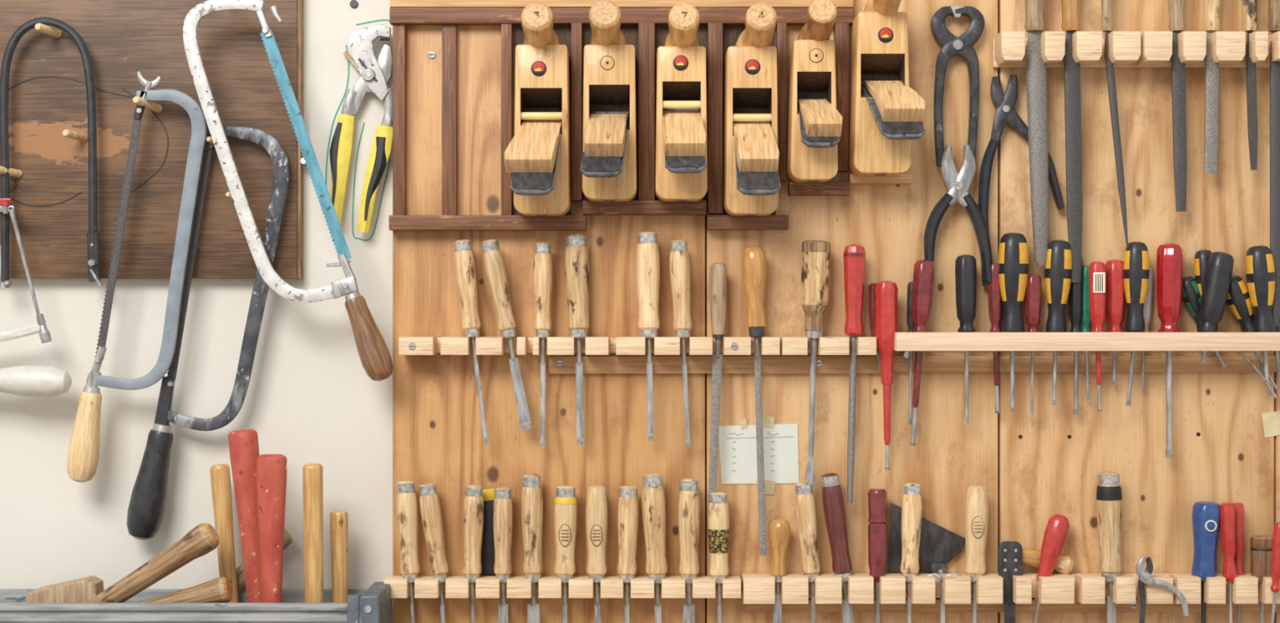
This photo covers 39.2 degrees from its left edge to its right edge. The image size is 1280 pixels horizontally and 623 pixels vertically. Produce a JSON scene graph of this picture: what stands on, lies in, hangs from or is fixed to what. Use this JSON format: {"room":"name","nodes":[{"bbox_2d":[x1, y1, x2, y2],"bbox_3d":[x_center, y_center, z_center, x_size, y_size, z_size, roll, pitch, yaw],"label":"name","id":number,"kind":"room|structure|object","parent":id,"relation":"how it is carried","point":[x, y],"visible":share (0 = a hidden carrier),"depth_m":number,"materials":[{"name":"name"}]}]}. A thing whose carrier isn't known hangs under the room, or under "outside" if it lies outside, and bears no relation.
{"room":"woodworking workshop","nodes":[
{"label":"woodworking workshop","id":0,"kind":"room"},
{"bbox_2d":[0,0,392,588],"bbox_3d":[0.016,-0.032,2.230,4.400,2.500,0.060,0,0,0],"label":"wall","id":1,"kind":"structure","parent":0,"point":[310,397],"depth_m":2.20,"materials":[{"name":"white paint"}]},
{"bbox_2d":[0,0,302,278],"bbox_3d":[-0.743,-0.308,2.189,0.662,0.536,0.019,0,0,0],"label":"board","id":2,"kind":"object","parent":1,"relation":"attached to","point":[122,38],"visible":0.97,"depth_m":2.18,"materials":[{"name":"brown wood"}]},
{"bbox_2d":[0,165,22,177],"bbox_3d":[-0.761,-0.169,2.162,0.010,0.013,0.040,0,0,24],"label":"wooden peg","id":3,"kind":"object","parent":2,"relation":"attached to","point":[12,172],"visible":1,"depth_m":2.16,"materials":[{"name":"brown wood"}]},
{"bbox_2d":[35,22,61,37],"bbox_3d":[-0.712,-0.338,2.160,0.010,0.013,0.042,0,0,17],"label":"wooden peg","id":4,"kind":"object","parent":2,"relation":"attached to","point":[40,27],"visible":1,"depth_m":2.15,"materials":[{"name":"brown wood"}]},
{"bbox_2d":[0,17,102,288],"bbox_3d":[-0.708,-0.191,2.153,0.125,0.326,0.018,0,0,0],"label":"saw","id":5,"kind":"object","parent":4,"relation":"hanging from","point":[93,237],"visible":1,"depth_m":2.15,"materials":[{"name":"black paint"}]},
{"bbox_2d":[62,128,87,142],"bbox_3d":[-0.681,-0.212,2.162,0.010,0.013,0.038,0,0,18],"label":"wooden peg","id":6,"kind":"object","parent":2,"relation":"attached to","point":[68,133],"visible":1,"depth_m":2.16,"materials":[{"name":"brown wood"}]},
{"bbox_2d":[8,75,168,206],"bbox_3d":[-0.677,-0.203,2.180,0.209,0.165,0.001,0,0,0],"label":"drawn outline","id":7,"kind":"object","parent":2,"relation":"attached to","point":[133,96],"visible":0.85,"depth_m":2.18},
{"bbox_2d":[133,96,162,112],"bbox_3d":[-0.592,-0.249,2.157,0.010,0.015,0.049,0,0,19],"label":"wooden peg","id":8,"kind":"object","parent":2,"relation":"attached to","point":[139,100],"visible":1,"depth_m":2.15,"materials":[{"name":"brown wood"}]},
{"bbox_2d":[66,71,206,482],"bbox_3d":[-0.603,-0.042,2.156,0.166,0.492,0.037,0,0,-6],"label":"hacksaw","id":9,"kind":"object","parent":8,"relation":"hanging from","point":[83,452],"visible":1,"depth_m":2.15,"materials":[{"name":"grey paint"}]},
{"bbox_2d":[206,136,213,143],"bbox_3d":[-0.514,-0.205,2.165,0.007,0.010,0.031,0,0,11],"label":"wooden peg","id":10,"kind":"object","parent":2,"relation":"attached to","point":[209,139],"visible":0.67,"depth_m":2.15,"materials":[{"name":"brown wood"}]},
{"bbox_2d":[126,125,289,539],"bbox_3d":[-0.521,0.026,2.173,0.194,0.499,0.042,0,0,-6],"label":"hacksaw","id":11,"kind":"object","parent":10,"relation":"hanging from","point":[145,511],"visible":0.95,"depth_m":2.16,"materials":[{"name":"black paint"}]},
{"bbox_3d":[-0.767,-0.119,2.165,0.018,0.011,0.032,0,0,0],"label":"wooden peg","id":12,"kind":"object","parent":2,"relation":"attached to","visible":0},
{"bbox_2d":[0,198,71,396],"bbox_3d":[-0.761,-0.016,2.150,0.158,0.238,0.037,0,0,0],"label":"saw","id":13,"kind":"object","parent":12,"relation":"hanging from","point":[20,380],"visible":1,"depth_m":2.14,"materials":[{"name":"white metal"}]},
{"bbox_3d":[-0.496,-0.383,2.150,0.009,0.010,0.060,0,0,0],"label":"nail","id":14,"kind":"object","parent":2,"relation":"attached to","visible":0},
{"bbox_2d":[182,0,393,381],"bbox_3d":[-0.416,-0.145,2.134,0.248,0.455,0.036,0,0,3],"label":"hacksaw","id":15,"kind":"object","parent":14,"relation":"hanging from","point":[375,356],"visible":1,"depth_m":2.12,"materials":[{"name":"white paint"}]},
{"bbox_2d":[0,588,368,622],"bbox_3d":[-0.619,0.390,2.118,0.596,0.112,0.140,0,0,0],"label":"metal tool tray","id":16,"kind":"object","parent":1,"relation":"attached to","point":[14,607],"visible":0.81,"depth_m":2.05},
{"bbox_2d":[26,575,103,602],"bbox_3d":[-0.681,0.353,2.132,0.088,0.077,0.033,0,0,0],"label":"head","id":17,"kind":"object","parent":16,"relation":"in","point":[82,589],"visible":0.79,"depth_m":2.12},
{"bbox_2d":[86,522,219,602],"bbox_3d":[-0.575,0.306,2.096,0.167,0.120,0.034,0,0,0],"label":"handle","id":18,"kind":"object","parent":16,"relation":"in","point":[202,539],"visible":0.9,"depth_m":2.08,"materials":[{"name":"brown wood"}]},
{"bbox_2d":[139,577,232,602],"bbox_3d":[-0.537,0.336,2.078,0.130,0.058,0.031,0,0,0],"label":"mallet","id":19,"kind":"object","parent":16,"relation":"in","point":[219,589],"visible":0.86,"depth_m":2.07,"materials":[{"name":"brown wood"}]},
{"bbox_2d":[209,463,238,602],"bbox_3d":[-0.495,0.318,2.155,0.042,0.269,0.027,0,0,0],"label":"handle","id":20,"kind":"object","parent":16,"relation":"in","point":[220,480],"visible":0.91,"depth_m":2.15,"materials":[{"name":"wood"}]},
{"bbox_2d":[227,429,259,602],"bbox_3d":[-0.459,0.292,2.120,0.054,0.306,0.030,0,0,0],"label":"handle","id":21,"kind":"object","parent":16,"relation":"in","point":[243,444],"visible":0.84,"depth_m":2.11,"materials":[{"name":"red wood"}]},
{"bbox_2d":[235,528,293,594],"bbox_3d":[-0.473,0.312,2.178,0.104,0.106,0.024,0,0,0],"label":"mallet","id":22,"kind":"object","parent":16,"relation":"in","point":[287,540],"visible":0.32,"depth_m":2.17,"materials":[{"name":"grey wood"}]},
{"bbox_2d":[256,453,287,602],"bbox_3d":[-0.428,0.302,2.084,0.035,0.271,0.030,0,0,0],"label":"handle","id":23,"kind":"object","parent":16,"relation":"in","point":[271,468],"visible":0.9,"depth_m":2.07,"materials":[{"name":"red wood"}]},
{"bbox_2d":[302,462,324,602],"bbox_3d":[-0.383,0.311,2.110,0.024,0.264,0.027,-1,0,0],"label":"handle","id":24,"kind":"object","parent":16,"relation":"in","point":[313,473],"visible":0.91,"depth_m":2.10,"materials":[{"name":"wood"}]},
{"bbox_2d":[329,510,347,602],"bbox_3d":[-0.357,0.343,2.140,0.022,0.211,0.027,-1,0,0],"label":"handle","id":25,"kind":"object","parent":16,"relation":"in","point":[338,518],"visible":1,"depth_m":2.13,"materials":[{"name":"wood"}]},
{"bbox_2d":[346,582,392,622],"bbox_3d":[-0.315,0.385,2.097,0.037,0.122,0.112,0,0,0],"label":"metal bracket","id":26,"kind":"object","parent":16,"relation":"attached to","point":[375,605],"depth_m":2.04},
{"bbox_2d":[324,18,391,240],"bbox_3d":[-0.343,-0.222,2.200,0.086,0.272,0.001,0,0,0],"label":"painted outline","id":27,"kind":"object","parent":1,"relation":"attached to","point":[382,19],"visible":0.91,"depth_m":2.20},
{"bbox_2d":[329,24,392,232],"bbox_3d":[-0.337,-0.222,2.185,0.080,0.253,0.028,0,0,8],"label":"pliers","id":28,"kind":"object","parent":1,"relation":"hanging from","point":[375,73],"visible":0.98,"depth_m":2.18,"materials":[{"name":"steel"},{"name":"white paint"},{"name":"yellow and black plastic"}]},
{"bbox_2d":[392,0,1279,622],"bbox_3d":[0.502,0.038,2.189,1.606,1.349,0.019,0,0,0],"label":"panel","id":29,"kind":"object","parent":1,"relation":"attached to","point":[1046,464],"depth_m":2.18,"materials":[{"name":"wood"}]},
{"bbox_2d":[383,575,741,598],"bbox_3d":[-0.092,0.331,2.158,0.425,0.021,0.045,0,0,0],"label":"rack","id":30,"kind":"object","parent":29,"relation":"attached to","point":[424,586],"visible":0.86,"depth_m":2.14,"materials":[{"name":"brown wood"}]},
{"bbox_2d":[396,480,419,622],"bbox_3d":[-0.278,0.299,2.155,0.028,0.192,0.026,0,0,-8],"label":"chisel","id":31,"kind":"object","parent":30,"relation":"in","point":[406,500],"visible":0.98,"depth_m":2.15,"materials":[{"name":"brown wood"}]},
{"bbox_2d":[418,482,448,622],"bbox_3d":[-0.248,0.300,2.155,0.036,0.190,0.025,0,0,-6],"label":"chisel","id":32,"kind":"object","parent":30,"relation":"in","point":[430,508],"visible":0.99,"depth_m":2.15,"materials":[{"name":"brown wood"}]},
{"bbox_2d":[462,484,484,622],"bbox_3d":[-0.201,0.302,2.155,0.024,0.187,0.024,2,0,0],"label":"chisel","id":33,"kind":"object","parent":30,"relation":"in","point":[473,506],"visible":0.99,"depth_m":2.15,"materials":[{"name":"brown wood"}]},
{"bbox_2d":[480,488,495,576],"bbox_3d":[-0.185,0.268,2.178,0.019,0.107,0.006,0,0,0],"label":"chisel","id":34,"kind":"object","parent":30,"relation":"on","point":[487,553],"visible":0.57,"depth_m":2.18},
{"bbox_2d":[493,486,512,622],"bbox_3d":[-0.165,0.303,2.155,0.024,0.184,0.023,0,0,0],"label":"chisel","id":35,"kind":"object","parent":30,"relation":"in","point":[502,506],"visible":0.99,"depth_m":2.15,"materials":[{"name":"brown wood"}]},
{"bbox_2d":[520,473,542,622],"bbox_3d":[-0.129,0.295,2.155,0.026,0.200,0.026,-1,0,0],"label":"chisel","id":36,"kind":"object","parent":30,"relation":"in","point":[531,497],"visible":0.98,"depth_m":2.15,"materials":[{"name":"brown wood"}]},
{"bbox_2d":[554,484,577,622],"bbox_3d":[-0.090,0.302,2.155,0.027,0.186,0.027,0,0,0],"label":"chisel","id":37,"kind":"object","parent":30,"relation":"in","point":[565,501],"visible":0.98,"depth_m":2.15,"materials":[{"name":"brown wood"}]},
{"bbox_2d":[585,484,607,622],"bbox_3d":[-0.052,0.302,2.155,0.026,0.186,0.026,0,0,0],"label":"chisel","id":38,"kind":"object","parent":30,"relation":"in","point":[596,509],"visible":0.99,"depth_m":2.15,"materials":[{"name":"brown wood"}]},
{"bbox_2d":[617,484,638,622],"bbox_3d":[-0.015,0.302,2.155,0.026,0.186,0.025,1,0,0],"label":"chisel","id":39,"kind":"object","parent":30,"relation":"in","point":[628,501],"visible":0.98,"depth_m":2.15,"materials":[{"name":"brown wood"}]},
{"bbox_2d":[641,472,667,622],"bbox_3d":[0.017,0.295,2.155,0.031,0.201,0.028,0,0,-8],"label":"chisel","id":40,"kind":"object","parent":30,"relation":"in","point":[653,498],"visible":0.98,"depth_m":2.14,"materials":[{"name":"brown wood"}]},
{"bbox_2d":[678,477,699,622],"bbox_3d":[0.059,0.298,2.155,0.026,0.195,0.026,0,0,0],"label":"chisel","id":41,"kind":"object","parent":30,"relation":"in","point":[688,495],"visible":1,"depth_m":2.15,"materials":[{"name":"brown wood"}]},
{"bbox_2d":[707,491,729,622],"bbox_3d":[0.095,0.306,2.155,0.026,0.178,0.026,-1,0,0],"label":"chisel","id":42,"kind":"object","parent":30,"relation":"in","point":[718,530],"visible":0.98,"depth_m":2.15,"materials":[{"name":"brown wood"}]},
{"bbox_2d":[580,0,636,201],"bbox_3d":[-0.036,-0.246,2.119,0.065,0.230,0.112,0,0,0],"label":"plane","id":43,"kind":"object","parent":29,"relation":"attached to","point":[608,166],"visible":1,"depth_m":2.11,"materials":[{"name":"brown wood"}]},
{"bbox_2d":[398,336,880,373],"bbox_3d":[0.010,0.053,2.157,0.594,0.045,0.047,0,0,0],"label":"tool rack","id":44,"kind":"object","parent":29,"relation":"attached to","point":[407,345],"visible":0.92,"depth_m":2.17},
{"bbox_2d":[453,239,488,444],"bbox_3d":[-0.200,0.037,2.155,0.025,0.248,0.024,-6,0,0],"label":"chisel","id":45,"kind":"object","parent":44,"relation":"in","point":[464,264],"depth_m":2.15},
{"bbox_2d":[480,239,532,430],"bbox_3d":[-0.158,0.028,2.155,0.025,0.232,0.024,-12,0,0],"label":"chisel","id":46,"kind":"object","parent":44,"relation":"in","point":[493,261],"depth_m":2.15,"materials":[{"name":"brown wood"}]},
{"bbox_2d":[533,242,551,447],"bbox_3d":[-0.117,0.040,2.155,0.022,0.246,0.022,0,0,0],"label":"chisel","id":47,"kind":"object","parent":44,"relation":"in","point":[542,257],"depth_m":2.15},
{"bbox_2d":[564,234,589,444],"bbox_3d":[-0.073,0.034,2.155,0.029,0.253,0.029,-1,0,0],"label":"chisel","id":48,"kind":"object","parent":44,"relation":"in","point":[576,251],"depth_m":2.15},
{"bbox_2d":[635,231,659,440],"bbox_3d":[0.011,0.030,2.155,0.029,0.251,0.028,-1,0,0],"label":"chisel","id":49,"kind":"object","parent":44,"relation":"in","point":[647,255],"depth_m":2.15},
{"bbox_2d":[669,240,692,447],"bbox_3d":[0.052,0.039,2.155,0.025,0.249,0.024,-3,0,0],"label":"chisel","id":50,"kind":"object","parent":44,"relation":"in","point":[679,262],"depth_m":2.15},
{"bbox_2d":[708,262,726,504],"bbox_3d":[0.094,0.089,2.155,0.020,0.294,0.021,0,0,41],"label":"file","id":51,"kind":"object","parent":44,"relation":"in","point":[717,270],"visible":1,"depth_m":2.15,"materials":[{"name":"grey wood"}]},
{"bbox_2d":[741,245,766,555],"bbox_3d":[0.137,0.107,2.155,0.030,0.372,0.030,0,0,41],"label":"file","id":52,"kind":"object","parent":44,"relation":"in","point":[753,260],"visible":1,"depth_m":2.15,"materials":[{"name":"brown wood"}]},
{"bbox_2d":[800,240,830,488],"bbox_3d":[0.208,0.068,2.155,0.035,0.306,0.033,1,0,0],"label":"chisel","id":53,"kind":"object","parent":44,"relation":"in","point":[815,255],"visible":0.99,"depth_m":2.15,"materials":[{"name":"brown wood"}]},
{"bbox_2d":[843,244,865,502],"bbox_3d":[0.258,0.075,2.155,0.025,0.310,0.025,0,0,-22],"label":"file","id":54,"kind":"object","parent":44,"relation":"in","point":[854,255],"visible":1,"depth_m":2.15,"materials":[{"name":"red plastic"}]},
{"bbox_2d":[868,283,880,371],"bbox_3d":[0.284,0.019,2.167,0.017,0.107,0.015,-2,0,0],"label":"screwdriver","id":55,"kind":"object","parent":44,"relation":"in","point":[872,297],"depth_m":2.16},
{"bbox_2d":[875,280,898,469],"bbox_3d":[0.296,0.076,2.148,0.028,0.226,0.026,0,0,0],"label":"screwdriver","id":56,"kind":"object","parent":44,"relation":"in","point":[886,291],"depth_m":2.14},
{"bbox_2d":[388,0,912,230],"bbox_3d":[0.013,-0.257,2.170,0.630,0.318,0.024,0,0,0],"label":"rack","id":57,"kind":"object","parent":29,"relation":"attached to","point":[644,25],"visible":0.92,"depth_m":2.16,"materials":[{"name":"brown wood"}]},
{"bbox_2d":[654,2,707,201],"bbox_3d":[0.049,-0.244,2.117,0.062,0.227,0.116,0,0,0],"label":"plane","id":58,"kind":"object","parent":57,"relation":"attached to","point":[681,123],"visible":1,"depth_m":2.11,"materials":[{"name":"brown wood"}]},
{"bbox_2d":[723,2,780,216],"bbox_3d":[0.132,-0.236,2.115,0.062,0.244,0.120,0,0,0],"label":"plane","id":59,"kind":"object","parent":57,"relation":"attached to","point":[751,182],"visible":1,"depth_m":2.11,"materials":[{"name":"brown wood"}]},
{"bbox_2d":[786,0,842,182],"bbox_3d":[0.206,-0.259,2.120,0.058,0.210,0.109,0,0,0],"label":"plane","id":60,"kind":"object","parent":57,"relation":"attached to","point":[814,128],"visible":1,"depth_m":2.11,"materials":[{"name":"brown wood"}]},
{"bbox_2d":[719,416,799,494],"bbox_3d":[0.144,0.175,2.181,0.098,0.095,0.002,0,0,0],"label":"paper note","id":61,"kind":"object","parent":29,"relation":"attached to","point":[737,443],"visible":0.98,"depth_m":2.18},
{"bbox_2d":[848,0,925,176],"bbox_3d":[0.291,-0.279,2.119,0.079,0.234,0.110,0,0,0],"label":"plane","id":62,"kind":"object","parent":29,"relation":"attached to","point":[886,113],"visible":1,"depth_m":2.11,"materials":[{"name":"brown wood"}]},
{"bbox_2d":[930,5,984,167],"bbox_3d":[0.384,-0.272,2.168,0.064,0.194,0.015,0,0,0],"label":"pincers","id":63,"kind":"object","parent":29,"relation":"hanging from","point":[952,45],"visible":1,"depth_m":2.16,"materials":[{"name":"metal"}]},
{"bbox_2d":[924,144,991,281],"bbox_3d":[0.383,-0.118,2.161,0.083,0.165,0.014,0,0,0],"label":"pliers","id":64,"kind":"object","parent":29,"relation":"hanging from","point":[957,184],"visible":0.99,"depth_m":2.16,"materials":[{"name":"metal"}]},
{"bbox_2d":[741,535,1279,622],"bbox_3d":[0.477,0.335,2.157,0.707,0.130,0.047,0,0,0],"label":"tool rack","id":65,"kind":"object","parent":29,"relation":"attached to","point":[1059,592],"depth_m":2.13,"materials":[{"name":"brown wood"}]},
{"bbox_2d":[768,518,790,622],"bbox_3d":[0.168,0.324,2.155,0.025,0.152,0.026,0,0,-25],"label":"chisel","id":66,"kind":"object","parent":65,"relation":"in","point":[780,528],"visible":0.97,"depth_m":2.15,"materials":[{"name":"brown wood"}]},
{"bbox_2d":[795,481,820,622],"bbox_3d":[0.201,0.302,2.155,0.031,0.196,0.025,0,0,-8],"label":"chisel","id":67,"kind":"object","parent":65,"relation":"in","point":[805,504],"visible":0.98,"depth_m":2.15,"materials":[{"name":"brown wood"}]},
{"bbox_2d":[820,472,853,622],"bbox_3d":[0.238,0.297,2.155,0.042,0.207,0.026,0,0,-6],"label":"chisel","id":68,"kind":"object","parent":65,"relation":"in","point":[833,500],"visible":0.98,"depth_m":2.15,"materials":[{"name":"wood"}]},
{"bbox_2d":[867,488,887,622],"bbox_3d":[0.285,0.307,2.155,0.023,0.187,0.022,0,0,0],"label":"screwdriver","id":69,"kind":"object","parent":65,"relation":"in","point":[877,497],"visible":0.98,"depth_m":2.15,"materials":[{"name":"red plastic"}]},
{"bbox_2d":[900,482,922,622],"bbox_3d":[0.326,0.303,2.155,0.026,0.194,0.024,0,0,-16],"label":"chisel","id":70,"kind":"object","parent":65,"relation":"in","point":[911,508],"visible":0.98,"depth_m":2.15,"materials":[{"name":"brown wood"}]},
{"bbox_2d":[888,502,965,622],"bbox_3d":[0.347,0.317,2.163,0.095,0.172,0.026,0,0,0],"label":"scraper","id":71,"kind":"object","parent":65,"relation":"in","point":[939,545],"visible":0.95,"depth_m":2.17,"materials":[{"name":"metal"}]},
{"bbox_2d":[964,484,987,622],"bbox_3d":[0.402,0.305,2.155,0.027,0.191,0.027,1,0,0],"label":"chisel","id":72,"kind":"object","parent":65,"relation":"in","point":[976,500],"visible":0.98,"depth_m":2.15,"materials":[{"name":"brown wood"}]},
{"bbox_2d":[998,541,1022,622],"bbox_3d":[0.444,0.338,2.155,0.028,0.124,0.004,0,0,0],"label":"scraper","id":73,"kind":"object","parent":65,"relation":"in","point":[1010,553],"visible":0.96,"depth_m":2.15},
{"bbox_2d":[1022,546,1073,573],"bbox_3d":[0.485,0.301,2.169,0.074,0.034,0.023,0,0,0],"label":"mallet","id":74,"kind":"object","parent":65,"relation":"on","point":[1030,557],"visible":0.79,"depth_m":2.16,"materials":[{"name":"brown wood"}]},
{"bbox_2d":[1034,514,1069,622],"bbox_3d":[0.493,0.314,2.153,0.043,0.142,0.022,0,0,12],"label":"awl","id":75,"kind":"object","parent":65,"relation":"in","point":[1055,533],"visible":0.99,"depth_m":2.15,"materials":[{"name":"red plastic"}]},
{"bbox_2d":[1096,471,1122,622],"bbox_3d":[0.565,0.296,2.155,0.030,0.208,0.030,-1,0,0],"label":"chisel","id":76,"kind":"object","parent":65,"relation":"in","point":[1108,491],"visible":0.98,"depth_m":2.14,"materials":[{"name":"brown wood"}]},
{"bbox_2d":[1135,555,1188,622],"bbox_3d":[0.618,0.333,2.128,0.062,0.089,0.013,0,0,0],"label":"nippers","id":77,"kind":"object","parent":65,"relation":"hanging from","point":[1144,575],"visible":1,"depth_m":2.12,"materials":[{"name":"metal"}]},
{"bbox_2d":[1191,501,1220,622],"bbox_3d":[0.680,0.314,2.154,0.036,0.172,0.034,0,0,0],"label":"screwdriver","id":78,"kind":"object","parent":65,"relation":"in","point":[1206,517],"visible":0.99,"depth_m":2.14,"materials":[{"name":"blue plastic"}]},
{"bbox_2d":[1219,502,1237,622],"bbox_3d":[0.703,0.314,2.146,0.022,0.170,0.017,0,0,0],"label":"screwdriver","id":79,"kind":"object","parent":65,"relation":"in","point":[1227,512],"visible":1,"depth_m":2.14,"materials":[{"name":"red plastic"}]},
{"bbox_2d":[1232,502,1244,622],"bbox_3d":[0.721,0.316,2.164,0.017,0.171,0.015,-1,0,0],"label":"screwdriver","id":80,"kind":"object","parent":65,"relation":"in","point":[1239,508],"visible":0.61,"depth_m":2.16,"materials":[{"name":"red plastic"}]},
{"bbox_2d":[1270,522,1279,622],"bbox_3d":[0.754,0.322,2.125,0.018,0.145,0.016,0,0,31],"label":"screwdriver","id":81,"kind":"object","parent":65,"relation":"in","point":[1275,562],"visible":1,"depth_m":2.12,"materials":[{"name":"red plastic"}]},
{"bbox_2d":[977,74,1064,285],"bbox_3d":[0.460,-0.158,2.168,0.104,0.255,0.015,0,0,0],"label":"pliers","id":82,"kind":"object","parent":29,"relation":"hanging from","point":[1004,104],"visible":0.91,"depth_m":2.17,"materials":[{"name":"metal"}]},
{"bbox_2d":[893,332,1279,372],"bbox_3d":[0.564,0.049,2.150,0.522,0.049,0.060,0,0,0],"label":"tool rack","id":83,"kind":"object","parent":29,"relation":"attached to","point":[906,342],"visible":0.84,"depth_m":2.12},
{"bbox_2d":[906,281,914,424],"bbox_3d":[0.326,0.050,2.167,0.013,0.172,0.011,2,0,0],"label":"screwdriver","id":84,"kind":"object","parent":83,"relation":"in","point":[910,323],"depth_m":2.17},
{"bbox_2d":[909,259,934,445],"bbox_3d":[0.335,0.049,2.155,0.026,0.224,0.024,4,0,0],"label":"screwdriver","id":85,"kind":"object","parent":83,"relation":"in","point":[923,277],"depth_m":2.15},
{"bbox_2d":[955,254,976,424],"bbox_3d":[0.392,0.034,2.155,0.026,0.204,0.024,-1,0,0],"label":"screwdriver","id":86,"kind":"object","parent":83,"relation":"in","point":[965,264],"depth_m":2.15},
{"bbox_2d":[987,262,1002,413],"bbox_3d":[0.429,0.032,2.164,0.018,0.181,0.016,-1,0,0],"label":"screwdriver","id":87,"kind":"object","parent":83,"relation":"in","point":[994,298],"depth_m":2.16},
{"bbox_2d":[997,232,1028,412],"bbox_3d":[0.448,0.013,2.155,0.036,0.216,0.036,0,0,0],"label":"screwdriver","id":88,"kind":"object","parent":83,"relation":"in","point":[1013,252],"depth_m":2.14,"materials":[{"name":"black plastic"}]},
{"bbox_2d":[1024,274,1041,416],"bbox_3d":[0.471,0.041,2.155,0.021,0.170,0.019,1,0,0],"label":"screwdriver","id":89,"kind":"object","parent":83,"relation":"in","point":[1033,296],"depth_m":2.15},
{"bbox_2d":[1044,240,1071,404],"bbox_3d":[0.500,0.013,2.155,0.032,0.198,0.032,2,0,0],"label":"screwdriver","id":90,"kind":"object","parent":83,"relation":"in","point":[1058,268],"depth_m":2.14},
{"bbox_2d":[1068,257,1083,414],"bbox_3d":[0.525,0.028,2.164,0.019,0.193,0.017,0,0,0],"label":"screwdriver","id":91,"kind":"object","parent":83,"relation":"in","point":[1076,291],"depth_m":2.16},
{"bbox_2d":[1080,265,1091,399],"bbox_3d":[0.538,0.026,2.166,0.016,0.163,0.014,1,0,0],"label":"screwdriver","id":92,"kind":"object","parent":83,"relation":"in","point":[1086,322],"depth_m":2.16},
{"bbox_2d":[1088,261,1106,411],"bbox_3d":[0.547,0.030,2.144,0.021,0.180,0.021,-1,0,0],"label":"screwdriver","id":93,"kind":"object","parent":83,"relation":"in","point":[1097,273],"depth_m":2.14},
{"bbox_2d":[1104,259,1125,383],"bbox_3d":[0.572,0.012,2.162,0.026,0.150,0.024,0,0,0],"label":"screwdriver","id":94,"kind":"object","parent":83,"relation":"in","point":[1115,292],"depth_m":2.15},
{"bbox_2d":[1123,241,1149,405],"bbox_3d":[0.593,0.015,2.150,0.030,0.197,0.030,1,0,0],"label":"screwdriver","id":95,"kind":"object","parent":83,"relation":"in","point":[1136,260],"depth_m":2.14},
{"bbox_2d":[1141,266,1153,389],"bbox_3d":[0.608,0.019,2.169,0.020,0.150,0.018,3,0,0],"label":"screwdriver","id":96,"kind":"object","parent":83,"relation":"in","point":[1147,308],"depth_m":2.16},
{"bbox_2d":[1155,243,1182,457],"bbox_3d":[0.635,0.047,2.155,0.032,0.258,0.032,1,0,0],"label":"screwdriver","id":97,"kind":"object","parent":83,"relation":"in","point":[1169,261],"depth_m":2.15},
{"bbox_2d":[1182,275,1226,368],"bbox_3d":[0.680,0.014,2.168,0.024,0.119,0.024,-22,0,0],"label":"screwdriver","id":98,"kind":"object","parent":83,"relation":"in","point":[1191,295],"depth_m":2.16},
{"bbox_2d":[1194,249,1217,352],"bbox_3d":[0.685,-0.012,2.166,0.026,0.125,0.026,-4,0,0],"label":"screwdriver","id":99,"kind":"object","parent":83,"relation":"in","point":[1201,258],"depth_m":2.16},
{"bbox_2d":[1196,251,1234,364],"bbox_3d":[0.683,-0.003,2.144,0.030,0.137,0.031,10,0,0],"label":"screwdriver","id":100,"kind":"object","parent":83,"relation":"in","point":[1220,265],"depth_m":2.13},
{"bbox_2d":[1226,275,1272,396],"bbox_3d":[0.739,0.029,2.164,0.030,0.151,0.030,-22,0,0],"label":"screwdriver","id":101,"kind":"object","parent":83,"relation":"in","point":[1238,300],"depth_m":2.15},
{"bbox_2d":[1235,351,1279,398],"bbox_3d":[0.740,0.074,2.152,0.053,0.059,0.007,0,0,0],"label":"key","id":102,"kind":"object","parent":83,"relation":"in","point":[1243,356],"visible":0.92,"depth_m":2.15,"materials":[{"name":"metal"}]},
{"bbox_2d":[1244,245,1275,383],"bbox_3d":[0.746,0.004,2.150,0.033,0.166,0.033,-4,0,0],"label":"screwdriver","id":103,"kind":"object","parent":83,"relation":"in","point":[1260,264],"depth_m":2.14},
{"bbox_2d":[992,31,1279,67],"bbox_3d":[0.628,-0.314,2.155,0.401,0.037,0.050,0,0,0],"label":"tool rack","id":104,"kind":"object","parent":29,"relation":"attached to","point":[1126,49],"visible":0.95,"depth_m":2.13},
{"bbox_2d":[1024,0,1048,266],"bbox_3d":[0.475,-0.251,2.154,0.031,0.393,0.030,0,0,0],"label":"file","id":105,"kind":"object","parent":104,"relation":"in","point":[1036,68],"depth_m":2.15,"materials":[{"name":"grey metal"}]},
{"bbox_2d":[1061,0,1082,282],"bbox_3d":[0.519,-0.241,2.154,0.028,0.412,0.027,-1,0,0],"label":"file","id":106,"kind":"object","parent":104,"relation":"in","point":[1070,24],"depth_m":2.15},
{"bbox_2d":[1101,0,1128,244],"bbox_3d":[0.568,-0.262,2.154,0.031,0.369,0.018,-1,0,0],"label":"file","id":107,"kind":"object","parent":104,"relation":"in","point":[1107,6],"depth_m":2.15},
{"bbox_2d":[1167,0,1186,211],"bbox_3d":[0.646,-0.283,2.154,0.025,0.327,0.024,-2,0,0],"label":"file","id":108,"kind":"object","parent":104,"relation":"in","point":[1176,24],"depth_m":2.15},
{"bbox_2d":[1203,0,1220,173],"bbox_3d":[0.685,-0.306,2.154,0.025,0.281,0.024,2,0,0],"label":"file","id":109,"kind":"object","parent":104,"relation":"in","point":[1211,24],"depth_m":2.15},
{"bbox_2d":[1241,0,1257,169],"bbox_3d":[0.732,-0.308,2.154,0.022,0.277,0.022,-1,0,0],"label":"file","id":110,"kind":"object","parent":104,"relation":"in","point":[1249,24],"depth_m":2.15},
{"bbox_2d":[1266,0,1279,326],"bbox_3d":[0.760,-0.215,2.154,0.026,0.465,0.022,2,0,0],"label":"file","id":111,"kind":"object","parent":104,"relation":"in","point":[1273,20],"depth_m":2.15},
{"bbox_2d":[503,2,570,216],"bbox_3d":[-0.120,-0.236,2.114,0.073,0.245,0.121,0,0,0],"label":"plane","id":112,"kind":"object","parent":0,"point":[538,155],"visible":1,"depth_m":2.11,"materials":[{"name":"brown wood"}]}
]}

